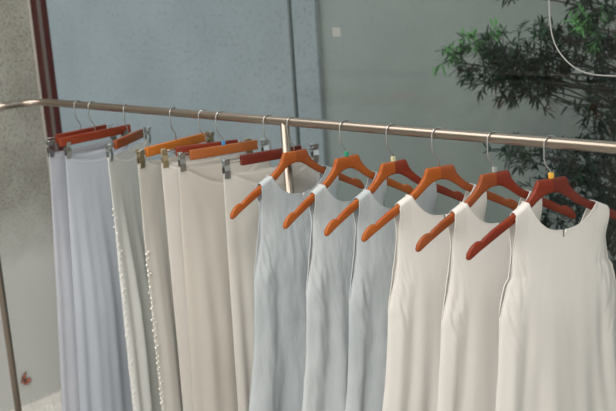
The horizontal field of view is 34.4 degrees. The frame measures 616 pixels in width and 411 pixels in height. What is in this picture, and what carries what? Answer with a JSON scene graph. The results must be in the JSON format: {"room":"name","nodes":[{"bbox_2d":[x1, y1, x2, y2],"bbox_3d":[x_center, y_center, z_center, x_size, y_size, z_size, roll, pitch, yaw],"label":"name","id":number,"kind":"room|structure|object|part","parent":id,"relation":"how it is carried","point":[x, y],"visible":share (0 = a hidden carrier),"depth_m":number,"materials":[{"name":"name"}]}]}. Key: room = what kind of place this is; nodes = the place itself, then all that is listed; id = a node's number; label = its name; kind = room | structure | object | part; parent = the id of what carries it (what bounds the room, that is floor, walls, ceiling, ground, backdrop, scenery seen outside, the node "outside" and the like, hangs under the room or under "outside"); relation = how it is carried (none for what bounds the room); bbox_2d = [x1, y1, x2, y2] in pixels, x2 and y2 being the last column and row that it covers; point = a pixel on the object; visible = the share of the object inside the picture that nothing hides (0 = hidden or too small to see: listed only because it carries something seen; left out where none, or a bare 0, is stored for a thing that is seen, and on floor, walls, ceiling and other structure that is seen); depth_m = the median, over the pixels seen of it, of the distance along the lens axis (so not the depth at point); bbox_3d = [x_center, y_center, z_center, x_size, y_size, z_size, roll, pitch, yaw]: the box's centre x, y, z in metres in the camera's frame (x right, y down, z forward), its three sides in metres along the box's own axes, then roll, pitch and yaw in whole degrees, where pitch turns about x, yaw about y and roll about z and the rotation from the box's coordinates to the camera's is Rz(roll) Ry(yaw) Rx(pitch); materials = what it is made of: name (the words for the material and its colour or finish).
{"room":"clothing store","nodes":[
{"label":"clothing store","id":0,"kind":"room"},
{"bbox_2d":[0,0,60,410],"bbox_3d":[-2.819,-0.113,2.742,0.100,3.000,4.666,9,18,43],"label":"wall","id":1,"kind":"structure","parent":0,"point":[26,221],"depth_m":4.39,"materials":[{"name":"stone"}]},
{"bbox_2d":[21,372,31,384],"bbox_3d":[-1.268,0.777,4.468,0.010,0.065,0.055,9,18,43],"label":"ornament","id":2,"kind":"object","parent":1,"relation":"attached to","point":[29,379],"visible":1,"depth_m":4.47,"materials":[{"name":"red"}]},
{"bbox_2d":[27,0,50,183],"bbox_3d":[-1.219,-0.607,4.374,0.103,3.000,0.011,9,18,43],"label":"trim","id":3,"kind":"structure","parent":1,"relation":"attached to","point":[28,1],"depth_m":4.34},
{"bbox_2d":[30,0,300,151],"bbox_3d":[-0.615,-0.523,3.856,1.572,3.000,0.050,9,18,43],"label":"window","id":4,"kind":"structure","parent":1,"relation":"in","point":[39,11],"depth_m":4.30,"materials":[{"name":"red paint"}]},
{"bbox_3d":[-1.157,-0.608,4.361,0.079,3.000,0.050,9,18,43],"label":"frame post","id":5,"kind":"part","parent":4,"relation":"part of","materials":[{"name":"brown metal"}]},
{"bbox_3d":[-1.114,-0.600,4.317,0.010,3.000,0.024,9,18,43],"label":"frame post","id":6,"kind":"part","parent":4,"relation":"part of","materials":[{"name":"brown metal"}]},
{"bbox_3d":[-0.866,1.682,1.375,5.200,0.100,4.670,9,18,43],"label":"floor","id":7,"kind":"structure","parent":0,"visible":0},
{"bbox_2d":[8,388,61,410],"bbox_3d":[-1.384,1.019,3.994,0.564,0.040,1.337,9,18,43],"label":"shaggy rug","id":8,"kind":"object","parent":7,"relation":"on","point":[53,402],"visible":0.41,"depth_m":4.47,"materials":[{"name":"white carpet"}]},
{"bbox_2d":[0,99,615,410],"bbox_3d":[0.052,0.518,2.630,3.000,1.462,0.340,9,18,43],"label":"clothes rack","id":9,"kind":"object","parent":7,"relation":"on","point":[600,146],"visible":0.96,"depth_m":2.68,"materials":[{"name":"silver metal"}]},
{"bbox_3d":[-1.061,0.367,3.543,0.025,1.450,0.072,9,18,43],"label":"leg","id":10,"kind":"part","parent":9,"relation":"part of","materials":[{"name":"beige metal"}]},
{"bbox_2d":[45,100,116,156],"bbox_3d":[-0.768,-0.273,3.358,0.025,0.168,0.293,7,17,37],"label":"hanger","id":11,"kind":"object","parent":9,"relation":"hanging from","point":[50,149],"visible":0.7,"depth_m":3.33,"materials":[{"name":"red wood"}]},
{"bbox_2d":[49,139,113,410],"bbox_3d":[-0.757,0.347,3.466,0.089,1.109,0.385,7,17,37],"label":"skirt","id":12,"kind":"object","parent":11,"relation":"hanging from","point":[66,331],"visible":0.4,"depth_m":3.35,"materials":[{"name":"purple fabric"}]},
{"bbox_2d":[58,101,130,158],"bbox_3d":[-0.708,-0.262,3.302,0.026,0.170,0.290,8,18,40],"label":"hanger","id":13,"kind":"object","parent":9,"relation":"hanging from","point":[67,141],"visible":0.91,"depth_m":3.28,"materials":[{"name":"red wood"}]},
{"bbox_2d":[65,145,132,410],"bbox_3d":[-0.694,0.342,3.417,0.106,1.075,0.343,8,18,40],"label":"skirt","id":14,"kind":"object","parent":13,"relation":"hanging from","point":[102,359],"visible":0.54,"depth_m":3.35,"materials":[{"name":"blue fabric"}]},
{"bbox_2d":[104,104,150,161],"bbox_3d":[-0.576,-0.248,3.178,0.025,0.156,0.325,0,14,14],"label":"hanger","id":15,"kind":"object","parent":9,"relation":"hanging from","point":[125,140],"visible":0.98,"depth_m":3.16,"materials":[{"name":"brown wood"}]},
{"bbox_2d":[107,139,161,410],"bbox_3d":[-0.539,0.336,3.316,0.089,1.073,0.373,0,14,14],"label":"skirt","id":16,"kind":"object","parent":15,"relation":"hanging from","point":[123,170],"visible":0.59,"depth_m":3.19,"materials":[{"name":"white fabric"}]},
{"bbox_3d":[-0.573,0.410,3.159,0.021,0.826,0.026,0,14,14],"label":"lace trim","id":17,"kind":"part","parent":16,"relation":"part of","materials":[{"name":"white fabric"}]},
{"bbox_2d":[135,107,214,167],"bbox_3d":[-0.402,-0.221,3.015,0.025,0.156,0.333,6,16,35],"label":"hanger","id":18,"kind":"object","parent":9,"relation":"hanging from","point":[153,150],"visible":0.91,"depth_m":3.00,"materials":[{"name":"brown wood"}]},
{"bbox_2d":[138,155,214,410],"bbox_3d":[-0.364,0.364,3.151,0.068,1.073,0.364,5,16,34],"label":"skirt","id":19,"kind":"object","parent":18,"relation":"hanging from","point":[150,177],"visible":0.31,"depth_m":3.00,"materials":[{"name":"beige fabric"}]},
{"bbox_3d":[-0.456,0.494,3.035,0.022,0.740,0.017,6,16,35],"label":"lace trim","id":20,"kind":"part","parent":19,"relation":"part of","materials":[{"name":"white fabric"}]},
{"bbox_2d":[161,109,252,167],"bbox_3d":[-0.300,-0.205,2.920,0.277,0.156,0.025,-9,14,-19],"label":"hanger","id":21,"kind":"object","parent":9,"relation":"hanging from","point":[184,149],"visible":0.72,"depth_m":2.90,"materials":[{"name":"red wood"}]},
{"bbox_2d":[161,152,246,410],"bbox_3d":[-0.261,0.380,3.058,0.303,1.073,0.063,-9,14,-20],"label":"skirt","id":22,"kind":"object","parent":21,"relation":"hanging from","point":[170,175],"visible":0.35,"depth_m":2.96,"materials":[{"name":"beige fabric"}]},
{"bbox_2d":[177,111,268,171],"bbox_3d":[-0.245,-0.196,2.869,0.289,0.156,0.025,-11,15,-29],"label":"hanger","id":23,"kind":"object","parent":9,"relation":"hanging from","point":[223,149],"visible":0.9,"depth_m":2.87,"materials":[{"name":"orange wood"}]},
{"bbox_2d":[178,159,270,410],"bbox_3d":[-0.207,0.388,3.008,0.366,1.073,0.102,-11,15,-29],"label":"skirt","id":24,"kind":"object","parent":23,"relation":"hanging from","point":[201,187],"visible":0.5,"depth_m":2.90,"materials":[{"name":"beige fabric"}]},
{"bbox_2d":[221,114,318,178],"bbox_3d":[-0.104,-0.174,2.737,0.305,0.156,0.026,-12,16,-31],"label":"hanger","id":25,"kind":"object","parent":9,"relation":"hanging from","point":[269,155],"visible":0.9,"depth_m":2.72,"materials":[{"name":"red wood"}]},
{"bbox_2d":[223,158,319,410],"bbox_3d":[-0.065,0.410,2.877,0.348,1.073,0.078,-12,16,-31],"label":"skirt","id":26,"kind":"object","parent":25,"relation":"hanging from","point":[242,231],"visible":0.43,"depth_m":2.75,"materials":[{"name":"beige fabric"}]},
{"bbox_3d":[-0.017,0.474,2.849,0.024,1.436,0.024,9,18,43],"label":"post","id":27,"kind":"part","parent":9,"relation":"part of","materials":[{"name":"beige metal"}]},
{"bbox_2d":[230,116,363,218],"bbox_3d":[-0.033,-0.123,2.682,0.449,0.239,0.025,-13,16,-35],"label":"wooden hanger","id":28,"kind":"object","parent":9,"relation":"hanging from","point":[287,158],"visible":0.91,"depth_m":2.67,"materials":[{"name":"orange wood"}]},
{"bbox_2d":[249,166,338,410],"bbox_3d":[0.017,0.417,2.802,0.537,1.055,0.068,-13,16,-35],"label":"dress","id":29,"kind":"object","parent":28,"relation":"hanging from","point":[282,255],"visible":0.57,"depth_m":2.70,"materials":[{"name":"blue fabric"}]},
{"bbox_3d":[0.028,-0.186,2.485,2.915,0.025,0.192,9,18,43],"label":"rail","id":30,"kind":"part","parent":9,"relation":"part of","materials":[{"name":"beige metal"}]},
{"bbox_2d":[283,120,413,228],"bbox_3d":[0.103,-0.102,2.555,0.449,0.239,0.026,-14,17,-37],"label":"wooden hanger","id":31,"kind":"object","parent":9,"relation":"hanging from","point":[352,161],"visible":0.91,"depth_m":2.54,"materials":[{"name":"orange wood"}]},
{"bbox_2d":[302,171,386,410],"bbox_3d":[0.139,0.437,2.689,0.512,1.054,0.121,-14,17,-37],"label":"dress","id":32,"kind":"object","parent":31,"relation":"hanging from","point":[330,259],"visible":0.44,"depth_m":2.56,"materials":[{"name":"grey fabric"}]},
{"bbox_2d":[324,123,463,235],"bbox_3d":[0.214,-0.084,2.451,0.449,0.239,0.025,-12,16,-32],"label":"wooden hanger","id":33,"kind":"object","parent":9,"relation":"hanging from","point":[401,167],"visible":0.91,"depth_m":2.44,"materials":[{"name":"orange wood"}]},
{"bbox_2d":[345,177,436,410],"bbox_3d":[0.243,0.455,2.586,0.506,1.053,0.122,-10,15,-25],"label":"dress","id":34,"kind":"object","parent":33,"relation":"hanging from","point":[373,259],"visible":0.44,"depth_m":2.46,"materials":[{"name":"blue fabric"}]},
{"bbox_2d":[361,127,517,241],"bbox_3d":[0.315,-0.068,2.357,0.449,0.239,0.025,-10,15,-24],"label":"wooden hanger","id":35,"kind":"object","parent":9,"relation":"hanging from","point":[448,172],"visible":0.88,"depth_m":2.34,"materials":[{"name":"orange wood"}]},
{"bbox_2d":[382,183,486,410],"bbox_3d":[0.352,0.470,2.495,0.509,1.052,0.118,-10,15,-24],"label":"dress","id":36,"kind":"object","parent":35,"relation":"hanging from","point":[418,282],"visible":0.36,"depth_m":2.38,"materials":[{"name":"white fabric"}]},
{"bbox_2d":[415,131,575,251],"bbox_3d":[0.426,-0.051,2.253,0.449,0.239,0.025,-10,15,-25],"label":"wooden hanger","id":37,"kind":"object","parent":9,"relation":"hanging from","point":[503,178],"visible":0.94,"depth_m":2.24,"materials":[{"name":"brown wood"}]},
{"bbox_2d":[437,190,541,410],"bbox_3d":[0.457,0.489,2.384,0.512,1.053,0.125,-10,15,-25],"label":"dress","id":38,"kind":"object","parent":37,"relation":"hanging from","point":[469,345],"visible":0.63,"depth_m":2.27,"materials":[{"name":"white fabric"}]},
{"bbox_2d":[466,135,615,259],"bbox_3d":[0.530,-0.034,2.155,0.449,0.239,0.025,-9,14,-21],"label":"wooden hanger","id":39,"kind":"object","parent":9,"relation":"hanging from","point":[561,185],"visible":0.96,"depth_m":2.14,"materials":[{"name":"red wood"}]},
{"bbox_2d":[495,200,615,410],"bbox_3d":[0.577,0.496,2.296,0.511,1.065,0.110,-9,14,-21],"label":"dress","id":40,"kind":"object","parent":39,"relation":"hanging from","point":[557,309],"visible":1,"depth_m":2.20,"materials":[{"name":"white fabric"}]},
{"bbox_3d":[0.933,0.455,-0.666,0.100,3.000,4.800,9,18,43],"label":"wall","id":41,"kind":"structure","parent":0,"visible":0},
{"bbox_3d":[1.214,-0.236,2.151,3.464,3.000,0.010,9,18,43],"label":"window","id":42,"kind":"structure","parent":41,"relation":"in","visible":0},
{"bbox_2d":[332,27,340,35],"bbox_3d":[0.090,-0.549,3.148,0.034,0.028,0.001,9,18,43],"label":"sticker","id":43,"kind":"object","parent":42,"relation":"attached to","point":[335,31],"visible":1,"depth_m":3.15,"materials":[{"name":"grey paper"}]},
{"bbox_2d":[548,0,615,76],"bbox_3d":[0.928,-0.572,2.319,0.839,0.589,0.001,9,18,43],"label":"decal","id":44,"kind":"object","parent":42,"relation":"attached to","point":[548,0],"visible":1,"depth_m":2.62,"materials":[{"name":"grey plastic"}]},
{"label":"outside","id":45,"kind":"structure","parent":0,"visible":0},
{"bbox_3d":[-0.137,0.953,4.987,13.000,0.350,1.380,9,18,43],"label":"ground","id":46,"kind":"structure","parent":45,"visible":0},
{"bbox_2d":[430,0,615,277],"bbox_3d":[1.066,-0.132,3.483,1.447,2.303,0.631,9,18,43],"label":"tree","id":47,"kind":"object","parent":46,"relation":"on","point":[586,23],"visible":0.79,"depth_m":3.54,"materials":[{"name":"green plant"}]},
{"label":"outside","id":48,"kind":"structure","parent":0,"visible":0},
{"bbox_2d":[46,0,615,274],"bbox_3d":[0.275,-1.329,5.046,13.000,4.500,0.230,9,18,43],"label":"wall","id":49,"kind":"structure","parent":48,"point":[379,69],"depth_m":5.30,"materials":[{"name":"grey paint"}]}
]}

